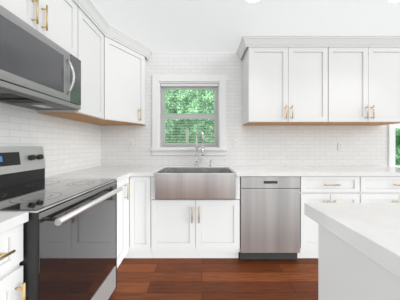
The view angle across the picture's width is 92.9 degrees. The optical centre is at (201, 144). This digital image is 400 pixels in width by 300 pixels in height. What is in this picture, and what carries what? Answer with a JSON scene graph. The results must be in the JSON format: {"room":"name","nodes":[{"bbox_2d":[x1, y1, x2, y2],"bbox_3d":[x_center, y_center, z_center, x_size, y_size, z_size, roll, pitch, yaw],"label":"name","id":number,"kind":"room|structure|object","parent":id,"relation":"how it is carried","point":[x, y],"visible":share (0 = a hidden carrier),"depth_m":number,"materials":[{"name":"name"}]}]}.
{"room":"kitchen","nodes":[
{"label":"kitchen","id":0,"kind":"room"},
{"bbox_2d":[0,102,100,176],"bbox_3d":[-1.445,-0.020,-0.030,0.150,2.460,5.200,0,0,0],"label":"wall","id":1,"kind":"structure","parent":0,"point":[69,145],"depth_m":1.76,"materials":[{"name":"tile"}]},
{"bbox_2d":[0,0,77,57],"bbox_3d":[-1.178,-0.974,1.184,0.378,0.545,0.776,0,0,0],"label":"upper cabinet","id":2,"kind":"object","parent":1,"relation":"attached to","point":[56,21],"visible":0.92,"depth_m":1.32,"materials":[{"name":"white wood"}]},
{"bbox_2d":[0,5,80,109],"bbox_3d":[-1.154,-0.491,1.185,0.426,0.408,0.766,0,0,0],"label":"microwave","id":3,"kind":"object","parent":2,"relation":"attached to","point":[39,70],"visible":1,"depth_m":1.16,"materials":[{"name":"silver metal"}]},
{"bbox_2d":[37,5,103,119],"bbox_3d":[-1.197,-0.756,1.784,0.340,0.980,0.421,0,0,0],"label":"upper cabinet","id":4,"kind":"object","parent":1,"relation":"attached to","point":[90,46],"visible":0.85,"depth_m":1.76,"materials":[{"name":"white wood"}]},
{"bbox_2d":[108,254,317,299],"bbox_3d":[1.315,1.260,0.045,5.670,0.100,5.350,0,0,0],"label":"floor","id":5,"kind":"structure","parent":0,"point":[238,278],"depth_m":1.71,"materials":[{"name":"brown wood"}]},
{"bbox_2d":[0,224,25,299],"bbox_3d":[-1.038,0.765,0.644,0.658,0.890,0.308,0,0,0],"label":"base cabinet","id":6,"kind":"object","parent":5,"relation":"on","point":[12,285],"visible":0.92,"depth_m":0.75,"materials":[{"name":"white wood"}]},
{"bbox_2d":[0,212,28,232],"bbox_3d":[-1.046,0.300,0.633,0.642,0.039,0.327,0,0,0],"label":"countertop","id":7,"kind":"structure","parent":6,"relation":"on","point":[9,220],"depth_m":0.74,"materials":[{"name":"white stone"}]},
{"bbox_2d":[0,146,122,299],"bbox_3d":[-0.999,0.610,1.185,0.733,1.200,0.762,0,0,0],"label":"range","id":8,"kind":"object","parent":5,"relation":"on","point":[70,239],"visible":1,"depth_m":1.11,"materials":[{"name":"black metal"}]},
{"bbox_2d":[117,177,129,267],"bbox_3d":[-1.038,0.765,1.768,0.658,0.890,0.391,0,0,0],"label":"base cabinet","id":9,"kind":"object","parent":5,"relation":"on","point":[123,221],"visible":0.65,"depth_m":1.81,"materials":[{"name":"white wood"}]},
{"bbox_2d":[45,172,132,181],"bbox_3d":[-1.038,0.300,1.996,0.660,0.039,0.847,0,0,0],"label":"countertop","id":10,"kind":"structure","parent":9,"relation":"on","point":[119,176],"depth_m":1.74,"materials":[{"name":"white stone"}]},
{"bbox_2d":[124,176,152,257],"bbox_3d":[-0.946,0.765,2.257,0.842,0.890,0.620,0,0,0],"label":"base cabinet","id":11,"kind":"object","parent":5,"relation":"on","point":[140,216],"visible":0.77,"depth_m":1.96,"materials":[{"name":"white wood"}]},
{"bbox_2d":[151,176,239,257],"bbox_3d":[-0.067,0.765,2.238,0.913,0.890,0.658,0,0,0],"label":"base cabinet","id":12,"kind":"object","parent":5,"relation":"on","point":[195,228],"visible":0.94,"depth_m":1.96,"materials":[{"name":"white wood"}]},
{"bbox_2d":[73,166,399,175],"bbox_3d":[0.536,0.300,2.244,3.807,0.039,0.645,0,0,0],"label":"countertop","id":13,"kind":"structure","parent":12,"relation":"on","point":[137,170],"depth_m":2.09,"materials":[{"name":"white stone"}]},
{"bbox_2d":[155,167,235,198],"bbox_3d":[-0.069,0.413,2.162,0.817,0.259,0.504,0,0,0],"label":"sink","id":14,"kind":"object","parent":13,"relation":"in","point":[195,182],"visible":1,"depth_m":1.91,"materials":[{"name":"silver metal"}]},
{"bbox_2d":[195,130,203,166],"bbox_3d":[-0.034,0.044,2.444,0.121,0.470,0.136,0,0,0],"label":"faucet","id":15,"kind":"object","parent":13,"relation":"on","point":[196,157],"visible":1,"depth_m":2.47,"materials":[{"name":"silver metal"}]},
{"bbox_2d":[238,176,299,258],"bbox_3d":[0.701,0.767,2.241,0.606,0.885,0.598,0,0,0],"label":"dishwasher","id":16,"kind":"object","parent":5,"relation":"on","point":[269,217],"visible":0.9,"depth_m":1.94,"materials":[{"name":"grey metal"}]},
{"bbox_2d":[297,176,359,257],"bbox_3d":[1.315,0.765,2.238,0.610,0.890,0.658,0,0,0],"label":"base cabinet","id":17,"kind":"object","parent":5,"relation":"on","point":[329,189],"visible":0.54,"depth_m":1.95,"materials":[{"name":"white wood"}]},
{"bbox_2d":[318,223,399,299],"bbox_3d":[1.268,0.792,-0.037,1.389,0.835,2.009,0,0,0],"label":"kitchen island","id":18,"kind":"object","parent":5,"relation":"on","point":[358,251],"depth_m":0.76,"materials":[{"name":"white paint"}]},
{"bbox_2d":[304,203,399,278],"bbox_3d":[1.290,0.342,-0.053,1.480,0.064,2.154,0,0,0],"label":"island countertop","id":19,"kind":"structure","parent":18,"relation":"on","point":[371,229],"depth_m":0.75,"materials":[{"name":"white stone"}]},
{"bbox_2d":[358,176,399,202],"bbox_3d":[2.022,0.765,2.238,0.795,0.890,0.658,0,0,0],"label":"base cabinet","id":20,"kind":"object","parent":5,"relation":"on","point":[379,189],"visible":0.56,"depth_m":1.95,"materials":[{"name":"white wood"}]},
{"bbox_2d":[101,53,387,165],"bbox_3d":[1.315,-0.020,2.645,5.670,2.460,0.150,0,0,0],"label":"wall","id":21,"kind":"structure","parent":0,"point":[293,145],"depth_m":2.57,"materials":[{"name":"tile"}]},
{"bbox_2d":[76,33,145,124],"bbox_3d":[-1.056,-0.756,2.283,0.623,0.980,0.569,0,0,0],"label":"upper cabinet","id":22,"kind":"object","parent":21,"relation":"attached to","point":[124,85],"visible":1,"depth_m":2.22,"materials":[{"name":"white wood"}]},
{"bbox_2d":[73,0,151,59],"bbox_3d":[-0.849,-1.198,1.528,0.350,0.099,2.077,0,0,0],"label":"crown molding","id":23,"kind":"structure","parent":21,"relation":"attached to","point":[88,8],"depth_m":2.00,"materials":[{"name":"white wood"}]},
{"bbox_2d":[128,139,133,147],"bbox_3d":[-0.960,-0.020,2.566,0.070,0.114,0.008,0,0,0],"label":"electrical outlet","id":24,"kind":"object","parent":21,"relation":"attached to","point":[130,143],"visible":1,"depth_m":2.56,"materials":[{"name":"white plastic"}]},
{"bbox_2d":[150,75,227,154],"bbox_3d":[-0.172,-0.400,2.623,1.035,1.080,0.195,0,0,0],"label":"window","id":25,"kind":"structure","parent":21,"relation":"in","point":[161,84],"depth_m":2.57,"materials":[{"name":"white wood"}]},
{"bbox_2d":[242,47,327,124],"bbox_3d":[1.012,-0.756,2.378,0.934,0.980,0.378,0,0,0],"label":"upper cabinet","id":26,"kind":"object","parent":21,"relation":"attached to","point":[284,85],"visible":1,"depth_m":2.24,"materials":[{"name":"white wood"}]},
{"bbox_2d":[236,36,399,59],"bbox_3d":[1.442,-1.198,2.366,1.956,0.099,0.401,0,0,0],"label":"crown molding","id":27,"kind":"structure","parent":21,"relation":"attached to","point":[318,41],"depth_m":2.19,"materials":[{"name":"white wood"}]},
{"bbox_2d":[338,142,342,150],"bbox_3d":[1.870,0.020,2.566,0.070,0.114,0.008,0,0,0],"label":"electrical outlet","id":28,"kind":"object","parent":21,"relation":"attached to","point":[340,146],"visible":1,"depth_m":2.56,"materials":[{"name":"white plastic"}]},
{"bbox_2d":[316,47,399,124],"bbox_3d":[1.950,-0.756,2.378,0.939,0.980,0.378,0,0,0],"label":"upper cabinet","id":29,"kind":"object","parent":21,"relation":"attached to","point":[363,85],"visible":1,"depth_m":2.24,"materials":[{"name":"white wood"}]},
{"bbox_2d":[388,123,399,167],"bbox_3d":[3.100,-0.270,2.636,1.170,1.410,0.168,0,0,0],"label":"window","id":30,"kind":"structure","parent":21,"relation":"in","point":[391,145],"depth_m":2.55,"materials":[{"name":"white wood"}]},
{"bbox_2d":[90,0,399,52],"bbox_3d":[1.315,-1.300,0.045,5.670,0.100,5.350,0,0,0],"label":"ceiling","id":31,"kind":"structure","parent":0,"point":[189,26],"depth_m":1.91,"materials":[{"name":"white paint"}]},
{"bbox_2d":[245,0,260,3],"bbox_3d":[0.440,-1.247,1.590,0.170,0.006,0.170,0,0,0],"label":"recessed light","id":32,"kind":"object","parent":31,"relation":"in","point":[252,1],"visible":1,"depth_m":1.65,"materials":[{"name":"white"}]},
{"bbox_2d":[386,0,399,3],"bbox_3d":[1.660,-1.247,1.590,0.170,0.006,0.170,0,0,0],"label":"recessed light","id":33,"kind":"object","parent":31,"relation":"in","point":[391,1],"visible":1,"depth_m":1.65,"materials":[{"name":"white"}]},
{"label":"outside","id":34,"kind":"structure","parent":0,"visible":0},
{"bbox_2d":[186,129,188,142],"bbox_3d":[-0.280,0.475,3.595,0.050,1.570,0.050,0,0,0],"label":"post","id":35,"kind":"object","parent":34,"point":[187,132],"visible":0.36,"depth_m":3.57,"materials":[{"name":"white"}]},
{"bbox_2d":[165,90,399,164],"bbox_3d":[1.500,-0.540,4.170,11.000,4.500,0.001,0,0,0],"label":"trees","id":36,"kind":"object","parent":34,"point":[189,107],"depth_m":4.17,"materials":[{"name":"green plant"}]}
]}

